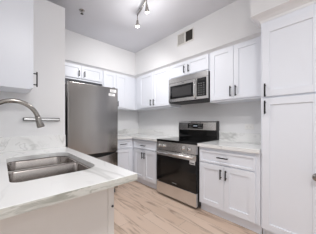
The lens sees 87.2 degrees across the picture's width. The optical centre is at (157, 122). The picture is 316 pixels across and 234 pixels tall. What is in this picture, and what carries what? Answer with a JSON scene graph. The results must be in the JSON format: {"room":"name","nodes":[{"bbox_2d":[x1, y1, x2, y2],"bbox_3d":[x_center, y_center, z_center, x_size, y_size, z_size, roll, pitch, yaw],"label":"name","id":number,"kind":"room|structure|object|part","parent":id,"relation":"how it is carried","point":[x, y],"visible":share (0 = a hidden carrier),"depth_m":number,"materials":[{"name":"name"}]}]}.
{"room":"kitchen","nodes":[
{"label":"kitchen","id":0,"kind":"room"},
{"bbox_2d":[0,0,64,136],"bbox_3d":[-1.748,-0.075,2.111,0.703,2.475,1.250,0,0,-43],"label":"wall partition","id":1,"kind":"structure","parent":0,"point":[48,98],"depth_m":1.76,"materials":[{"name":"white paint"}]},
{"bbox_2d":[0,135,65,151],"bbox_3d":[-1.303,0.204,1.657,0.682,0.136,0.020,0,0,-43],"label":"backsplash","id":2,"kind":"structure","parent":1,"relation":"attached to","point":[7,144],"depth_m":1.67,"materials":[{"name":"white stone"}]},
{"bbox_2d":[23,117,59,120],"bbox_3d":[-1.212,-0.035,1.739,0.320,0.033,0.025,0,0,-43],"label":"magnetic knife strip","id":3,"kind":"object","parent":1,"relation":"attached to","point":[24,118],"visible":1,"depth_m":1.74,"materials":[{"name":"metal"}]},
{"bbox_2d":[65,29,134,74],"bbox_3d":[-1.084,-1.284,3.352,1.967,0.487,0.360,0,0,-43],"label":"wall","id":4,"kind":"structure","parent":0,"point":[78,47],"depth_m":3.07,"materials":[{"name":"white paint"}]},
{"bbox_2d":[65,82,137,128],"bbox_3d":[-1.552,-0.183,3.240,2.800,2.690,0.120,0,0,-43],"label":"wall","id":5,"kind":"structure","parent":0,"point":[127,119],"depth_m":3.94,"materials":[{"name":"white paint"}]},
{"bbox_2d":[65,62,101,85],"bbox_3d":[-1.469,-0.891,2.988,0.854,0.296,0.358,0,0,-43],"label":"upper cabinet","id":6,"kind":"object","parent":5,"relation":"attached to","point":[75,73],"visible":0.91,"depth_m":2.93,"materials":[{"name":"white paint"}]},
{"bbox_3d":[-1.488,-0.884,2.786,0.378,0.222,0.020,0,0,-43],"label":"door","id":7,"kind":"part","parent":6,"relation":"part of","materials":[{"name":"white paint"}]},
{"bbox_3d":[-1.210,-0.884,3.048,0.378,0.222,0.020,0,0,-43],"label":"door","id":8,"kind":"part","parent":6,"relation":"part of","materials":[{"name":"white paint"}]},
{"bbox_2d":[98,71,145,110],"bbox_3d":[-0.764,-0.664,3.655,1.083,0.749,0.358,0,0,-43],"label":"upper cabinet","id":9,"kind":"object","parent":5,"relation":"attached to","point":[126,86],"visible":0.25,"depth_m":3.50,"materials":[{"name":"white paint"}]},
{"bbox_3d":[-0.957,-0.655,3.288,0.269,0.686,0.020,0,0,-43],"label":"door","id":10,"kind":"part","parent":9,"relation":"part of","materials":[{"name":"white paint"}]},
{"bbox_3d":[-0.759,-0.655,3.475,0.269,0.686,0.020,0,0,-43],"label":"door","id":11,"kind":"part","parent":9,"relation":"part of","materials":[{"name":"white paint"}]},
{"bbox_2d":[47,0,236,52],"bbox_3d":[-0.169,-1.578,-0.243,5.820,0.100,7.080,0,0,-43],"label":"ceiling","id":12,"kind":"structure","parent":0,"point":[112,22],"depth_m":2.43,"materials":[{"name":"white paint"}]},
{"bbox_2d":[136,0,148,27],"bbox_3d":[-0.068,-1.419,1.810,0.121,0.218,1.069,0,0,-26],"label":"track light","id":13,"kind":"object","parent":12,"relation":"attached to","point":[146,7],"visible":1,"depth_m":2.08,"materials":[{"name":"silver metal"}]},
{"bbox_2d":[114,181,262,233],"bbox_3d":[-0.169,1.212,-0.243,5.820,0.100,7.080,0,0,-43],"label":"floor","id":14,"kind":"structure","parent":0,"point":[139,208],"depth_m":2.03,"materials":[{"name":"brown wood"}]},
{"bbox_2d":[0,187,113,233],"bbox_3d":[-0.889,0.736,1.213,0.695,0.852,1.216,0,0,-43],"label":"base cabinet","id":15,"kind":"object","parent":14,"relation":"on","point":[93,213],"visible":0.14,"depth_m":0.83,"materials":[{"name":"white paint"}]},
{"bbox_2d":[0,135,136,219],"bbox_3d":[-0.841,0.222,1.153,0.702,0.172,1.386,0,0,-43],"label":"countertop","id":16,"kind":"structure","parent":15,"relation":"on","point":[17,198],"depth_m":0.82,"materials":[{"name":"white stone"}]},
{"bbox_2d":[0,98,44,127],"bbox_3d":[-0.898,0.059,1.037,0.328,0.426,0.119,0,0,-43],"label":"faucet","id":17,"kind":"object","parent":16,"relation":"on","point":[39,123],"visible":1,"depth_m":1.10,"materials":[{"name":"silver metal"}]},
{"bbox_3d":[-0.922,-0.001,1.055,0.287,0.306,0.029,0,0,-43],"label":"spout","id":18,"kind":"part","parent":17,"relation":"part of","materials":[{"name":"silver metal"}]},
{"bbox_2d":[7,156,89,182],"bbox_3d":[-0.766,0.411,1.154,0.457,0.204,0.800,0,0,-43],"label":"sink","id":19,"kind":"object","parent":16,"relation":"in","point":[31,169],"visible":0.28,"depth_m":1.25,"materials":[{"name":"silver metal"}]},
{"bbox_3d":[-0.913,0.411,1.309,0.417,0.204,0.333,0,0,-43],"label":"bowl","id":20,"kind":"part","parent":19,"relation":"part of","materials":[{"name":"silver metal"}]},
{"bbox_3d":[-0.283,0.736,0.981,0.038,0.852,0.026,0,0,-43],"label":"corner trim","id":21,"kind":"part","parent":15,"relation":"part of","materials":[{"name":"white paint"}]},
{"bbox_2d":[65,81,117,191],"bbox_3d":[-1.237,0.291,2.806,0.756,1.742,0.862,0,0,-43],"label":"refrigerator","id":22,"kind":"object","parent":14,"relation":"on","point":[91,111],"visible":0.66,"depth_m":2.46,"materials":[{"name":"silver metal"}]},
{"bbox_3d":[-1.262,0.289,2.832,0.748,1.685,0.790,0,0,-43],"label":"casing","id":23,"kind":"part","parent":22,"relation":"part of","materials":[{"name":"metal"}]},
{"bbox_3d":[-0.964,-0.049,2.517,0.756,1.033,0.064,0,0,-43],"label":"door","id":24,"kind":"part","parent":22,"relation":"part of","materials":[{"name":"silver metal"}]},
{"bbox_2d":[89,151,117,188],"bbox_3d":[-0.964,0.774,2.517,0.756,0.605,0.064,0,0,-43],"label":"freezer","id":25,"kind":"object","parent":22,"relation":"in","point":[111,157],"depth_m":2.65,"materials":[{"name":"silver metal"}]},
{"bbox_2d":[118,138,132,171],"bbox_3d":[-0.858,0.737,3.359,0.461,0.850,0.645,0,0,-43],"label":"base cabinet","id":26,"kind":"object","parent":14,"relation":"on","point":[125,146],"visible":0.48,"depth_m":3.20,"materials":[{"name":"white paint"}]},
{"bbox_3d":[-0.675,0.415,3.150,0.400,0.150,0.020,0,0,-43],"label":"drawer","id":27,"kind":"part","parent":26,"relation":"part of","materials":[{"name":"white paint"}]},
{"bbox_3d":[-0.675,0.770,3.150,0.400,0.536,0.020,0,0,-43],"label":"door","id":28,"kind":"part","parent":26,"relation":"part of","materials":[{"name":"white paint"}]},
{"bbox_2d":[133,139,156,189],"bbox_3d":[-0.055,0.737,3.229,0.635,0.850,0.753,0,0,-43],"label":"base cabinet","id":29,"kind":"object","parent":14,"relation":"on","point":[144,154],"visible":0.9,"depth_m":3.00,"materials":[{"name":"white paint"}]},
{"bbox_3d":[-0.357,0.768,3.152,0.020,0.540,0.317,0,0,-43],"label":"door","id":30,"kind":"part","parent":29,"relation":"part of","materials":[{"name":"white paint"}]},
{"bbox_3d":[-0.246,0.413,3.035,0.020,0.146,0.638,0,0,-43],"label":"drawer","id":31,"kind":"part","parent":29,"relation":"part of","materials":[{"name":"white paint"}]},
{"bbox_2d":[118,129,178,140],"bbox_3d":[-0.416,0.229,3.298,1.069,0.165,1.355,0,0,-43],"label":"countertop","id":32,"kind":"structure","parent":29,"relation":"on","point":[143,134],"depth_m":3.52,"materials":[{"name":"white stone"}]},
{"bbox_3d":[-0.136,0.768,2.918,0.020,0.540,0.317,0,0,-43],"label":"door","id":33,"kind":"part","parent":29,"relation":"part of","materials":[{"name":"white paint"}]},
{"bbox_2d":[155,121,218,207],"bbox_3d":[0.451,0.568,2.653,0.696,1.188,0.764,0,0,-43],"label":"range","id":34,"kind":"object","parent":14,"relation":"on","point":[177,157],"visible":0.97,"depth_m":2.47,"materials":[{"name":"silver metal"}]},
{"bbox_3d":[0.218,0.462,2.433,0.055,0.029,0.704,0,0,-43],"label":"handle","id":35,"kind":"part","parent":34,"relation":"part of","materials":[{"name":"metal"}]},
{"bbox_3d":[0.253,1.031,2.465,0.036,0.182,0.760,0,0,-43],"label":"storage drawer","id":36,"kind":"part","parent":34,"relation":"part of","materials":[{"name":"silver metal"}]},
{"bbox_3d":[0.252,0.680,2.465,0.038,0.500,0.760,0,0,-43],"label":"oven door","id":37,"kind":"part","parent":34,"relation":"part of","materials":[{"name":"black glass"}]},
{"bbox_3d":[0.255,0.360,2.467,0.041,0.127,0.760,0,0,-43],"label":"control panel","id":38,"kind":"part","parent":34,"relation":"part of","materials":[{"name":"silver metal"}]},
{"bbox_2d":[157,137,215,144],"bbox_3d":[0.447,0.279,2.649,0.571,0.034,0.764,0,0,-43],"label":"cooktop","id":39,"kind":"object","parent":34,"relation":"in","point":[172,140],"depth_m":2.59,"materials":[{"name":"black glass"}]},
{"bbox_3d":[0.481,0.716,2.681,0.588,0.837,0.758,0,0,-43],"label":"casing","id":40,"kind":"part","parent":34,"relation":"part of","materials":[{"name":"metal"}]},
{"bbox_3d":[0.676,0.198,2.866,0.060,0.161,0.764,0,0,-43],"label":"backsplash glass","id":41,"kind":"part","parent":34,"relation":"part of","materials":[{"name":"black glass"}]},
{"bbox_2d":[199,147,261,233],"bbox_3d":[0.987,0.737,2.128,0.635,0.850,0.716,0,0,-43],"label":"base cabinet","id":42,"kind":"object","parent":14,"relation":"on","point":[229,180],"visible":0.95,"depth_m":1.89,"materials":[{"name":"white paint"}]},
{"bbox_3d":[0.666,0.776,2.071,0.020,0.524,0.326,0,0,-43],"label":"door","id":43,"kind":"part","parent":42,"relation":"part of","materials":[{"name":"white paint"}]},
{"bbox_3d":[0.779,0.426,1.951,0.020,0.152,0.656,0,0,-43],"label":"drawer","id":44,"kind":"part","parent":42,"relation":"part of","materials":[{"name":"white paint"}]},
{"bbox_2d":[197,132,260,153],"bbox_3d":[0.991,0.229,2.136,0.622,0.165,0.721,0,0,-43],"label":"countertop","id":45,"kind":"structure","parent":42,"relation":"on","point":[243,142],"depth_m":2.18,"materials":[{"name":"white stone"}]},
{"bbox_3d":[0.892,0.776,1.831,0.020,0.524,0.326,0,0,-43],"label":"door","id":46,"kind":"part","parent":42,"relation":"part of","materials":[{"name":"white paint"}]},
{"bbox_2d":[261,3,315,233],"bbox_3d":[1.401,0.037,1.678,0.656,2.250,0.500,0,0,-43],"label":"pantry cabinet","id":47,"kind":"object","parent":14,"relation":"on","point":[288,41],"visible":0.98,"depth_m":1.51,"materials":[{"name":"white paint"}]},
{"bbox_2d":[250,0,315,28],"bbox_3d":[1.268,-1.046,1.559,0.291,0.081,0.642,0,0,-43],"label":"trim","id":48,"kind":"structure","parent":47,"relation":"attached to","point":[286,7],"depth_m":1.55,"materials":[{"name":"paint"}]},
{"bbox_3d":[1.200,0.408,1.512,0.020,1.297,0.438,0,0,-43],"label":"door","id":49,"kind":"part","parent":47,"relation":"part of","materials":[{"name":"white paint"}]},
{"bbox_3d":[1.200,-0.604,1.512,0.020,0.692,0.438,0,0,-43],"label":"door","id":50,"kind":"part","parent":47,"relation":"part of","materials":[{"name":"white paint"}]},
{"bbox_2d":[135,0,260,74],"bbox_3d":[0.462,-1.284,2.888,0.360,0.487,2.440,0,0,-43],"label":"wall","id":51,"kind":"structure","parent":0,"point":[232,22],"depth_m":2.39,"materials":[{"name":"white paint"}]},
{"bbox_2d":[177,27,193,46],"bbox_3d":[0.433,-1.363,2.647,0.012,0.196,0.320,0,0,-43],"label":"air vent","id":52,"kind":"object","parent":51,"relation":"in","point":[186,36],"visible":1,"depth_m":2.63,"materials":[{"name":"white metal"}]},
{"bbox_2d":[138,101,260,133],"bbox_3d":[0.684,-0.183,3.002,0.120,2.690,3.540,0,0,-43],"label":"wall","id":53,"kind":"structure","parent":0,"point":[232,117],"depth_m":2.73,"materials":[{"name":"white paint"}]},
{"bbox_2d":[118,129,178,136],"bbox_3d":[-0.416,0.209,3.298,1.069,0.126,1.355,0,0,-43],"label":"backsplash","id":54,"kind":"structure","parent":53,"relation":"attached to","point":[175,133],"depth_m":3.75,"materials":[{"name":"white stone"}]},
{"bbox_2d":[136,67,180,109],"bbox_3d":[-0.045,-0.664,3.423,0.359,0.749,1.035,0,0,-43],"label":"upper cabinet","id":55,"kind":"object","parent":53,"relation":"attached to","point":[152,89],"visible":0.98,"depth_m":3.26,"materials":[{"name":"white paint"}]},
{"bbox_3d":[-0.249,-0.655,3.443,0.020,0.686,0.436,0,0,-43],"label":"door","id":56,"kind":"part","parent":55,"relation":"part of","materials":[{"name":"white paint"}]},
{"bbox_3d":[0.053,-0.655,3.123,0.020,0.686,0.436,0,0,-43],"label":"door","id":57,"kind":"part","parent":55,"relation":"part of","materials":[{"name":"white paint"}]},
{"bbox_2d":[65,31,260,77],"bbox_3d":[-0.251,-1.018,2.252,1.659,0.044,2.494,0,0,-43],"label":"trim","id":58,"kind":"structure","parent":55,"relation":"attached to","point":[258,34],"depth_m":2.73,"materials":[{"name":"paint"}]},
{"bbox_2d":[170,54,209,79],"bbox_3d":[0.576,-0.897,2.766,0.359,0.283,0.766,0,0,-43],"label":"upper cabinet","id":59,"kind":"object","parent":53,"relation":"attached to","point":[202,63],"visible":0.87,"depth_m":2.62,"materials":[{"name":"white paint"}]},
{"bbox_3d":[0.350,-0.888,2.809,0.020,0.220,0.369,0,0,-43],"label":"door","id":60,"kind":"part","parent":59,"relation":"part of","materials":[{"name":"white paint"}]},
{"bbox_2d":[169,70,209,104],"bbox_3d":[0.557,-0.545,2.750,0.408,0.414,0.757,0,0,-43],"label":"microwave","id":61,"kind":"object","parent":59,"relation":"attached to","point":[194,88],"visible":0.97,"depth_m":2.60,"materials":[{"name":"silver metal"}]},
{"bbox_3d":[0.392,-0.512,2.726,0.032,0.320,0.565,0,0,-43],"label":"door","id":62,"kind":"part","parent":61,"relation":"part of","materials":[{"name":"silver metal"}]},
{"bbox_3d":[0.458,-0.713,2.656,0.032,0.078,0.757,0,0,-43],"label":"vent panel","id":63,"kind":"part","parent":61,"relation":"part of","materials":[{"name":"silver metal"}]},
{"bbox_3d":[0.553,-0.512,2.501,0.061,0.306,0.023,0,0,-43],"label":"handle","id":64,"kind":"part","parent":61,"relation":"part of","materials":[{"name":"metal"}]},
{"bbox_3d":[0.653,-0.512,2.450,0.032,0.320,0.190,0,0,-43],"label":"control panel","id":65,"kind":"part","parent":61,"relation":"part of","materials":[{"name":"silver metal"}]},
{"bbox_3d":[0.607,-0.888,2.538,0.020,0.220,0.369,0,0,-43],"label":"door","id":66,"kind":"part","parent":59,"relation":"part of","materials":[{"name":"white paint"}]},
{"bbox_2d":[210,36,260,103],"bbox_3d":[1.088,-0.664,2.225,0.359,0.749,0.714,0,0,-43],"label":"upper cabinet","id":67,"kind":"object","parent":53,"relation":"attached to","point":[235,71],"visible":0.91,"depth_m":2.11,"materials":[{"name":"white paint"}]},
{"bbox_3d":[0.866,-0.655,2.264,0.020,0.686,0.324,0,0,-43],"label":"door","id":68,"kind":"part","parent":67,"relation":"part of","materials":[{"name":"white paint"}]},
{"bbox_3d":[1.091,-0.655,2.026,0.020,0.686,0.324,0,0,-43],"label":"door","id":69,"kind":"part","parent":67,"relation":"part of","materials":[{"name":"white paint"}]},
{"bbox_2d":[219,132,260,142],"bbox_3d":[1.210,0.209,2.343,0.020,0.126,0.721,0,0,-43],"label":"backsplash","id":70,"kind":"structure","parent":53,"relation":"attached to","point":[227,136],"depth_m":2.36,"materials":[{"name":"white stone"}]},
{"bbox_2d":[245,124,253,129],"bbox_3d":[1.262,0.057,2.296,0.008,0.072,0.116,0,0,-43],"label":"wall outlet","id":71,"kind":"object","parent":53,"relation":"attached to","point":[247,126],"visible":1,"depth_m":2.29,"materials":[{"name":"white plastic"}]},
{"bbox_2d":[251,0,286,15],"bbox_3d":[1.401,-1.308,1.683,0.652,0.440,0.640,0,0,-43],"label":"wall","id":72,"kind":"structure","parent":0,"point":[257,6],"depth_m":1.62,"materials":[{"name":"white paint"}]},
{"bbox_3d":[-1.635,-0.183,1.386,0.130,2.690,2.460,0,0,-43],"label":"wall","id":73,"kind":"structure","parent":0,"visible":0},
{"bbox_2d":[0,0,37,93],"bbox_3d":[-1.317,-0.820,1.445,0.409,1.060,0.307,0,0,-43],"label":"upper cabinet","id":74,"kind":"object","parent":73,"relation":"attached to","point":[16,16],"visible":1,"depth_m":1.38,"materials":[{"name":"white paint"}]},
{"bbox_3d":[-1.200,-0.819,1.553,0.020,1.033,0.297,0,0,-43],"label":"door","id":75,"kind":"part","parent":74,"relation":"part of","materials":[{"name":"white paint"}]},
{"bbox_3d":[-1.103,-0.390,1.491,0.035,0.135,0.013,0,0,-43],"label":"handle","id":76,"kind":"part","parent":74,"relation":"part of","materials":[{"name":"black metal"}]}
]}

